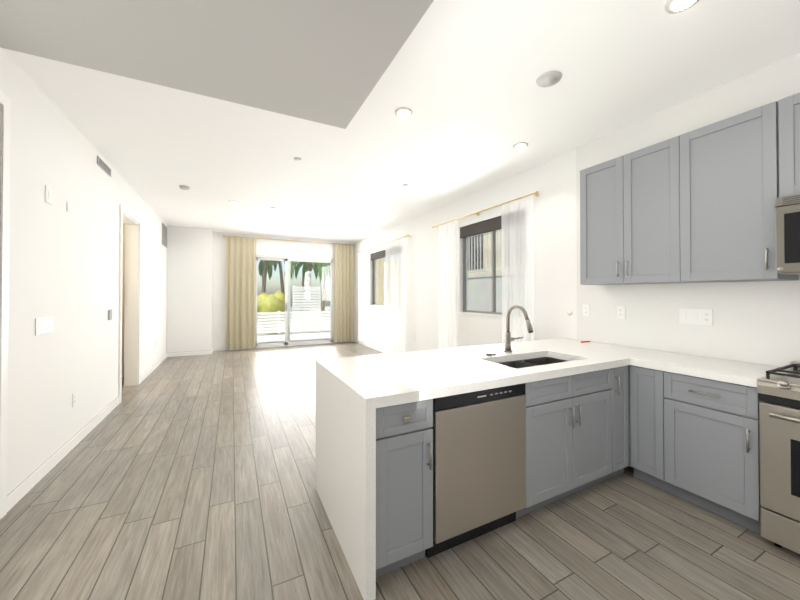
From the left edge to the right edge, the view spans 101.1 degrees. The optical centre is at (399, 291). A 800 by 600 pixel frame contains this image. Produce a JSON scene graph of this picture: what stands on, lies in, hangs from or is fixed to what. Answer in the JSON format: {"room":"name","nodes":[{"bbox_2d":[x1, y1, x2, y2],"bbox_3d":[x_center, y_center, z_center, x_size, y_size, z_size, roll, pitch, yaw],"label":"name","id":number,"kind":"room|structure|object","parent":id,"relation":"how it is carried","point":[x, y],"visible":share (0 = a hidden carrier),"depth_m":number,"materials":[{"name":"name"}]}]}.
{"room":"kitchen","nodes":[
{"label":"kitchen","id":0,"kind":"room"},
{"bbox_2d":[0,47,166,494],"bbox_3d":[-2.906,-0.051,2.699,0.160,2.920,11.320,0,-1,-27],"label":"wall","id":1,"kind":"structure","parent":0,"point":[63,268],"depth_m":2.77,"materials":[{"name":"white paint"}]},
{"bbox_2d":[0,104,1,230],"bbox_3d":[-2.231,0.118,1.622,0.063,2.553,0.926,0,-1,-27],"label":"door","id":2,"kind":"structure","parent":1,"relation":"in","point":[0,158],"depth_m":2.03,"materials":[{"name":"grey"}]},
{"bbox_2d":[35,316,51,334],"bbox_3d":[-2.710,0.258,2.499,0.009,0.124,0.240,0,-1,-27],"label":"switch plate","id":3,"kind":"object","parent":1,"relation":"attached to","point":[43,325],"visible":1,"depth_m":2.50,"materials":[{"name":"white plastic"}]},
{"bbox_2d":[45,185,51,204],"bbox_3d":[-2.744,-0.755,2.574,0.009,0.130,0.100,0,-1,-27],"label":"thermostat","id":4,"kind":"object","parent":1,"relation":"attached to","point":[48,194],"visible":0.98,"depth_m":2.56,"materials":[{"name":"white plastic"}]},
{"bbox_2d":[7,397,118,511],"bbox_3d":[-3.032,1.364,3.125,0.014,0.096,2.355,0,-1,-27],"label":"baseboard","id":5,"kind":"structure","parent":1,"relation":"attached to","point":[22,489],"depth_m":2.65,"materials":[{"name":"grey wood"}]},
{"bbox_2d":[67,202,69,212],"bbox_3d":[-2.900,-0.738,2.879,0.009,0.085,0.050,0,-1,-27],"label":"light switch","id":6,"kind":"object","parent":1,"relation":"attached to","point":[68,206],"visible":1,"depth_m":2.87,"materials":[{"name":"white plastic"}]},
{"bbox_2d":[0,91,140,519],"bbox_3d":[-3.096,0.097,3.090,0.178,2.630,4.470,0,-1,-27],"label":"door frame","id":7,"kind":"structure","parent":1,"relation":"attached to","point":[131,221],"depth_m":4.18,"materials":[{"name":"white wood"}]},
{"bbox_2d":[72,392,75,406],"bbox_3d":[-2.971,0.982,3.004,0.008,0.120,0.075,0,-1,-27],"label":"electrical outlet","id":8,"kind":"object","parent":1,"relation":"attached to","point":[74,399],"visible":1,"depth_m":3.00,"materials":[{"name":"white plastic"}]},
{"bbox_2d":[97,156,110,176],"bbox_3d":[-3.305,-1.397,3.682,0.011,0.092,0.428,0,-1,-27],"label":"air vent","id":9,"kind":"object","parent":1,"relation":"in","point":[101,163],"visible":0.98,"depth_m":3.64,"materials":[{"name":"grey metal"}]},
{"bbox_2d":[108,309,111,319],"bbox_3d":[-3.399,0.270,3.860,0.020,0.120,0.080,0,-1,-27],"label":"box","id":10,"kind":"object","parent":1,"relation":"attached to","point":[110,314],"visible":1,"depth_m":3.84,"materials":[{"name":"grey plastic"}]},
{"bbox_2d":[140,353,167,382],"bbox_3d":[-4.595,1.390,6.189,0.014,0.096,2.425,0,-1,-27],"label":"baseboard","id":11,"kind":"structure","parent":1,"relation":"attached to","point":[153,367],"depth_m":5.95,"materials":[{"name":"grey wood"}]},
{"bbox_2d":[162,222,166,247],"bbox_3d":[-4.981,-1.189,6.966,0.011,0.452,0.567,0,-1,-27],"label":"air vent","id":12,"kind":"object","parent":1,"relation":"in","point":[164,235],"visible":1,"depth_m":6.92,"materials":[{"name":"grey metal"}]},
{"bbox_2d":[122,223,124,376],"bbox_3d":[-5.471,-0.031,5.152,2.180,2.920,0.100,0,-1,-27],"label":"wall","id":13,"kind":"structure","parent":0,"point":[123,287],"depth_m":5.51,"materials":[{"name":"white paint"}]},
{"bbox_2d":[167,225,212,352],"bbox_3d":[-4.859,-0.009,7.652,0.858,2.918,0.398,0,-1,-27],"label":"wall","id":14,"kind":"structure","parent":0,"point":[189,286],"depth_m":7.47,"materials":[{"name":"white paint"}]},
{"bbox_2d":[168,349,212,356],"bbox_3d":[-4.747,1.401,7.466,0.844,0.096,0.014,0,-1,-27],"label":"baseboard","id":15,"kind":"structure","parent":14,"relation":"attached to","point":[189,353],"depth_m":7.46,"materials":[{"name":"grey wood"}]},
{"bbox_2d":[0,0,433,128],"bbox_3d":[-0.367,-1.372,0.134,2.018,0.318,4.098,0,-1,-27],"label":"ceiling","id":16,"kind":"structure","parent":0,"point":[327,62],"depth_m":1.59,"materials":[{"name":"paint"}]},
{"bbox_2d":[212,232,354,348],"bbox_3d":[-3.295,0.000,8.765,4.660,2.920,0.160,0,-1,-27],"label":"wall","id":17,"kind":"structure","parent":0,"point":[267,246],"depth_m":8.48,"materials":[{"name":"white paint"}]},
{"bbox_2d":[213,347,250,350],"bbox_3d":[-4.182,1.410,8.203,0.860,0.090,0.014,0,-1,-27],"label":"baseboard","id":18,"kind":"structure","parent":17,"relation":"attached to","point":[216,348],"depth_m":8.09,"materials":[{"name":"grey wood"}]},
{"bbox_2d":[223,235,354,245],"bbox_3d":[-2.842,-1.359,8.855,3.400,0.019,0.109,0,-1,-27],"label":"curtain rod","id":19,"kind":"object","parent":17,"relation":"attached to","point":[286,240],"visible":0.98,"depth_m":8.72,"materials":[{"name":"gold metal"}]},
{"bbox_2d":[226,237,255,349],"bbox_3d":[-3.969,0.040,8.224,0.670,2.770,0.080,0,-1,-27],"label":"curtain","id":20,"kind":"object","parent":19,"relation":"hanging from","point":[240,293],"visible":1,"depth_m":8.22,"materials":[{"name":"fabric"}]},
{"bbox_2d":[334,245,353,341],"bbox_3d":[-1.601,0.051,9.425,0.580,2.770,0.086,0,-1,-27],"label":"curtain","id":21,"kind":"object","parent":19,"relation":"hanging from","point":[343,293],"visible":1,"depth_m":9.43,"materials":[{"name":"fabric"}]},
{"bbox_2d":[256,255,334,347],"bbox_3d":[-2.839,0.262,8.990,2.120,2.400,0.110,0,-1,-27],"label":"door frame","id":22,"kind":"structure","parent":17,"relation":"attached to","point":[288,286],"depth_m":8.92,"materials":[{"name":"white metal"}]},
{"bbox_2d":[0,342,799,599],"bbox_3d":[-0.831,1.478,3.745,4.820,0.120,11.320,0,-1,-27],"label":"floor","id":23,"kind":"structure","parent":0,"point":[192,477],"depth_m":1.94,"materials":[{"name":"brown wood"}]},
{"bbox_2d":[376,399,432,576],"bbox_3d":[-0.110,0.970,1.861,0.324,0.864,0.600,0,-1,-27],"label":"base cabinet","id":24,"kind":"object","parent":23,"relation":"on","point":[404,432],"depth_m":1.60,"materials":[{"name":"grey paint"}]},
{"bbox_2d":[426,383,525,557],"bbox_3d":[0.331,0.974,2.068,0.639,0.860,0.592,0,-1,-27],"label":"dishwasher","id":25,"kind":"object","parent":23,"relation":"on","point":[479,463],"visible":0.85,"depth_m":1.79,"materials":[{"name":"silver metal"}]},
{"bbox_2d":[536,357,628,485],"bbox_3d":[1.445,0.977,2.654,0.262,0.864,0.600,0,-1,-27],"label":"base cabinet","id":26,"kind":"object","parent":23,"relation":"on","point":[576,433],"depth_m":2.23,"materials":[{"name":"grey paint"}]},
{"bbox_2d":[315,338,789,599],"bbox_3d":[0.951,0.947,2.229,2.652,0.915,1.649,0,-1,-27],"label":"countertop","id":27,"kind":"structure","parent":26,"relation":"on","point":[353,393],"depth_m":1.96,"materials":[{"name":"white stone"}]},
{"bbox_2d":[504,305,532,351],"bbox_3d":[0.986,0.299,2.634,0.176,0.388,0.286,0,-1,-27],"label":"pull-down faucet","id":28,"kind":"object","parent":27,"relation":"on","point":[508,338],"visible":1,"depth_m":2.69,"materials":[{"name":"silver metal"}]},
{"bbox_2d":[497,357,566,368],"bbox_3d":[0.987,0.648,2.423,0.748,0.210,0.378,0,-1,-27],"label":"undermount sink","id":29,"kind":"object","parent":27,"relation":"in","point":[531,362],"visible":0.08,"depth_m":2.64,"materials":[{"name":"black metal"}]},
{"bbox_2d":[628,365,761,534],"bbox_3d":[2.088,0.974,2.274,0.586,0.863,0.697,0,-1,-27],"label":"base cabinet","id":30,"kind":"object","parent":23,"relation":"on","point":[693,440],"visible":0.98,"depth_m":2.10,"materials":[{"name":"grey paint"}]},
{"bbox_2d":[757,361,799,553],"bbox_3d":[2.395,0.917,1.608,0.643,0.965,0.762,0,-1,-27],"label":"gas range","id":31,"kind":"object","parent":23,"relation":"on","point":[779,419],"visible":0.98,"depth_m":1.76,"materials":[{"name":"silver metal"}]},
{"bbox_2d":[2,0,799,241],"bbox_3d":[-0.831,-1.562,3.771,4.820,0.120,11.320,0,-1,-27],"label":"ceiling","id":32,"kind":"structure","parent":0,"point":[458,78],"depth_m":2.77,"materials":[{"name":"white paint"}]},
{"bbox_2d":[179,185,189,189],"bbox_3d":[-3.064,-1.477,4.683,0.130,0.034,0.130,0,-1,-27],"label":"smoke detector","id":33,"kind":"object","parent":32,"relation":"attached to","point":[183,187],"visible":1,"depth_m":4.66,"materials":[{"name":"grey plastic"}]},
{"bbox_2d":[395,107,411,117],"bbox_3d":[0.029,-1.504,2.770,0.150,0.013,0.150,0,-1,-27],"label":"recessed light","id":34,"kind":"object","parent":32,"relation":"in","point":[403,112],"visible":1,"depth_m":2.75,"materials":[{"name":"grey"}]},
{"bbox_2d":[513,142,527,149],"bbox_3d":[1.241,-1.498,3.389,0.150,0.013,0.150,0,-1,-27],"label":"recessed light","id":35,"kind":"object","parent":32,"relation":"in","point":[520,145],"visible":0.98,"depth_m":3.36,"materials":[{"name":"grey"}]},
{"bbox_2d":[536,71,561,86],"bbox_3d":[1.060,-1.507,2.341,0.170,0.013,0.170,0,-1,-27],"label":"recessed light","id":36,"kind":"object","parent":32,"relation":"in","point":[549,78],"visible":1,"depth_m":2.33,"materials":[{"name":"grey"}]},
{"bbox_2d":[664,0,698,13],"bbox_3d":[1.477,-1.513,1.711,0.160,0.013,0.160,0,-1,-27],"label":"recessed light","id":37,"kind":"object","parent":32,"relation":"in","point":[674,6],"visible":0.9,"depth_m":1.73,"materials":[{"name":"grey"}]},
{"bbox_2d":[355,149,576,351],"bbox_3d":[1.245,-0.033,4.817,0.160,2.920,11.000,0,-1,-27],"label":"wall","id":38,"kind":"structure","parent":0,"point":[552,182],"depth_m":4.65,"materials":[{"name":"white paint"}]},
{"bbox_2d":[354,339,392,353],"bbox_3d":[0.220,1.397,6.623,0.014,0.090,6.830,0,-1,-27],"label":"baseboard","id":39,"kind":"structure","parent":38,"relation":"attached to","point":[355,340],"depth_m":8.36,"materials":[{"name":"grey wood"}]},
{"bbox_2d":[370,250,384,306],"bbox_3d":[-0.305,-0.316,7.789,0.122,1.365,1.930,0,-1,-27],"label":"window","id":40,"kind":"structure","parent":38,"relation":"in","point":[377,255],"depth_m":8.32,"materials":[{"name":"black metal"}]},
{"bbox_2d":[357,235,410,252],"bbox_3d":[-0.474,-1.109,7.906,0.101,0.038,2.986,0,-1,-27],"label":"curtain rod","id":41,"kind":"object","parent":38,"relation":"attached to","point":[386,242],"visible":0.88,"depth_m":7.49,"materials":[{"name":"gold metal"}]},
{"bbox_2d":[358,250,366,342],"bbox_3d":[-1.009,0.126,8.869,0.067,2.430,0.630,0,-1,-27],"label":"sheer curtain","id":42,"kind":"object","parent":41,"relation":"hanging from","point":[362,301],"visible":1,"depth_m":8.87,"materials":[{"name":"white fabric"}]},
{"bbox_2d":[385,237,406,352],"bbox_3d":[-0.098,0.111,7.089,0.064,2.430,1.030,0,-1,-27],"label":"sheer curtain","id":43,"kind":"object","parent":41,"relation":"hanging from","point":[395,293],"visible":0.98,"depth_m":7.04,"materials":[{"name":"white fabric"}]},
{"bbox_2d":[458,216,501,316],"bbox_3d":[1.296,-0.342,4.649,0.122,1.365,1.380,0,-1,-27],"label":"window","id":44,"kind":"structure","parent":38,"relation":"in","point":[493,225],"depth_m":4.78,"materials":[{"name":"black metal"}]},
{"bbox_2d":[432,191,538,227],"bbox_3d":[1.107,-1.135,4.806,0.101,0.038,2.246,0,-1,-27],"label":"curtain rod","id":45,"kind":"object","parent":38,"relation":"attached to","point":[536,194],"visible":0.92,"depth_m":4.37,"materials":[{"name":"gold metal"}]},
{"bbox_2d":[438,220,456,348],"bbox_3d":[0.770,0.096,5.382,0.066,2.430,0.560,0,-1,-27],"label":"sheer curtain","id":46,"kind":"object","parent":45,"relation":"hanging from","point":[447,285],"visible":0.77,"depth_m":5.38,"materials":[{"name":"white fabric"}]},
{"bbox_2d":[501,195,533,342],"bbox_3d":[1.442,0.085,4.063,0.064,2.430,0.520,0,-1,-27],"label":"sheer curtain","id":47,"kind":"object","parent":45,"relation":"hanging from","point":[517,222],"visible":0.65,"depth_m":4.06,"materials":[{"name":"white fabric"}]},
{"bbox_2d":[576,52,799,366],"bbox_3d":[2.754,-0.059,1.653,0.023,2.918,3.988,0,-1,-27],"label":"wall","id":48,"kind":"structure","parent":0,"point":[757,322],"depth_m":2.52,"materials":[{"name":"paint"}]},
{"bbox_2d":[583,304,589,315],"bbox_3d":[1.881,0.188,3.326,0.008,0.120,0.075,0,-1,-27],"label":"outlet","id":49,"kind":"object","parent":48,"relation":"attached to","point":[586,309],"visible":1,"depth_m":3.32,"materials":[{"name":"white plastic"}]},
{"bbox_2d":[617,306,624,318],"bbox_3d":[2.032,0.191,3.029,0.008,0.120,0.075,0,-1,-27],"label":"outlet","id":50,"kind":"object","parent":48,"relation":"attached to","point":[620,312],"visible":1,"depth_m":3.02,"materials":[{"name":"white plastic"}]},
{"bbox_2d":[580,141,667,284],"bbox_3d":[1.991,-0.591,2.737,0.350,1.050,0.816,0,-1,-27],"label":"upper cabinet","id":51,"kind":"object","parent":48,"relation":"attached to","point":[624,199],"depth_m":2.67,"materials":[{"name":"grey paint"}]},
{"bbox_2d":[679,308,712,325],"bbox_3d":[2.282,0.192,2.540,0.009,0.125,0.203,0,-1,-27],"label":"light switch","id":52,"kind":"object","parent":48,"relation":"attached to","point":[693,316],"visible":1,"depth_m":2.53,"materials":[{"name":"white plastic"}]},
{"bbox_2d":[664,94,798,283],"bbox_3d":[2.258,-0.595,2.213,0.350,1.050,0.596,0,-1,-27],"label":"upper cabinet","id":53,"kind":"object","parent":48,"relation":"attached to","point":[696,206],"depth_m":2.11,"materials":[{"name":"grey paint"}]},
{"bbox_2d":[775,194,799,274],"bbox_3d":[2.487,-0.322,1.636,0.464,0.433,0.750,0,-1,-27],"label":"microwave","id":54,"kind":"object","parent":48,"relation":"attached to","point":[787,222],"visible":1,"depth_m":1.84,"materials":[{"name":"silver metal"}]},
{"bbox_2d":[796,93,799,193],"bbox_3d":[2.465,-0.834,1.808,0.350,0.580,0.439,0,-1,-27],"label":"upper cabinet","id":55,"kind":"object","parent":48,"relation":"attached to","point":[798,94],"depth_m":1.86,"materials":[{"name":"grey paint"}]},
{"label":"outside","id":56,"kind":"structure","parent":0,"visible":0},
{"bbox_2d":[257,306,329,343],"bbox_3d":[-10.183,1.655,22.077,28.500,0.135,29.840,0,-1,-27],"label":"ground","id":57,"kind":"structure","parent":56,"point":[299,335],"depth_m":11.23,"materials":[{"name":"concrete"}]},
{"bbox_2d":[257,290,284,330],"bbox_3d":[-6.332,0.613,11.168,4.894,1.835,1.041,0,-1,-27],"label":"shrubs","id":58,"kind":"object","parent":57,"relation":"on","point":[272,299],"depth_m":11.69,"materials":[{"name":"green plant"}]},
{"bbox_2d":[257,310,329,333],"bbox_3d":[-5.562,1.067,10.822,7.500,0.820,0.100,0,-1,-27],"label":"low fence slats","id":59,"kind":"structure","parent":57,"relation":"on","point":[271,319],"depth_m":11.71,"materials":[{"name":"white wood"}]},
{"bbox_2d":[258,260,329,310],"bbox_3d":[-8.664,-1.289,23.565,9.389,5.756,13.075,0,-1,-27],"label":"palm trees","id":60,"kind":"object","parent":57,"relation":"on","point":[326,272],"depth_m":20.35,"materials":[{"name":"green plant"}]},
{"bbox_2d":[292,285,320,330],"bbox_3d":[-3.506,0.631,12.407,1.040,1.720,0.110,0,-1,-27],"label":"privacy screen","id":61,"kind":"object","parent":57,"relation":"on","point":[297,306],"depth_m":12.38,"materials":[{"name":"white"}]},
{"bbox_2d":[376,258,384,304],"bbox_3d":[-11.011,-0.466,29.441,25.000,4.200,16.000,0,-1,-27],"label":"building","id":62,"kind":"structure","parent":57,"relation":"on","point":[380,287],"depth_m":25.32,"materials":[{"name":"paint"}]},
{"bbox_3d":[7.007,1.513,6.711,11.840,0.100,13.160,0,-1,-27],"label":"ground","id":63,"kind":"structure","parent":56,"visible":0},
{"bbox_2d":[468,273,501,311],"bbox_3d":[3.565,0.498,4.929,0.240,1.860,13.100,0,-1,-27],"label":"wall","id":64,"kind":"structure","parent":63,"relation":"on","point":[481,291],"depth_m":7.82,"materials":[{"name":"grey concrete"}]},
{"bbox_2d":[468,229,501,275],"bbox_3d":[2.651,-0.947,6.721,0.070,1.060,8.900,0,-1,-27],"label":"railing","id":65,"kind":"object","parent":64,"relation":"on","point":[486,270],"depth_m":7.94,"materials":[{"name":"silver metal"}]},
{"bbox_2d":[468,231,501,275],"bbox_3d":[8.277,-3.034,9.552,6.030,9.000,21.000,0,-1,-27],"label":"building","id":66,"kind":"structure","parent":63,"relation":"on","point":[498,248],"depth_m":12.83,"materials":[{"name":"paint"}]}
]}

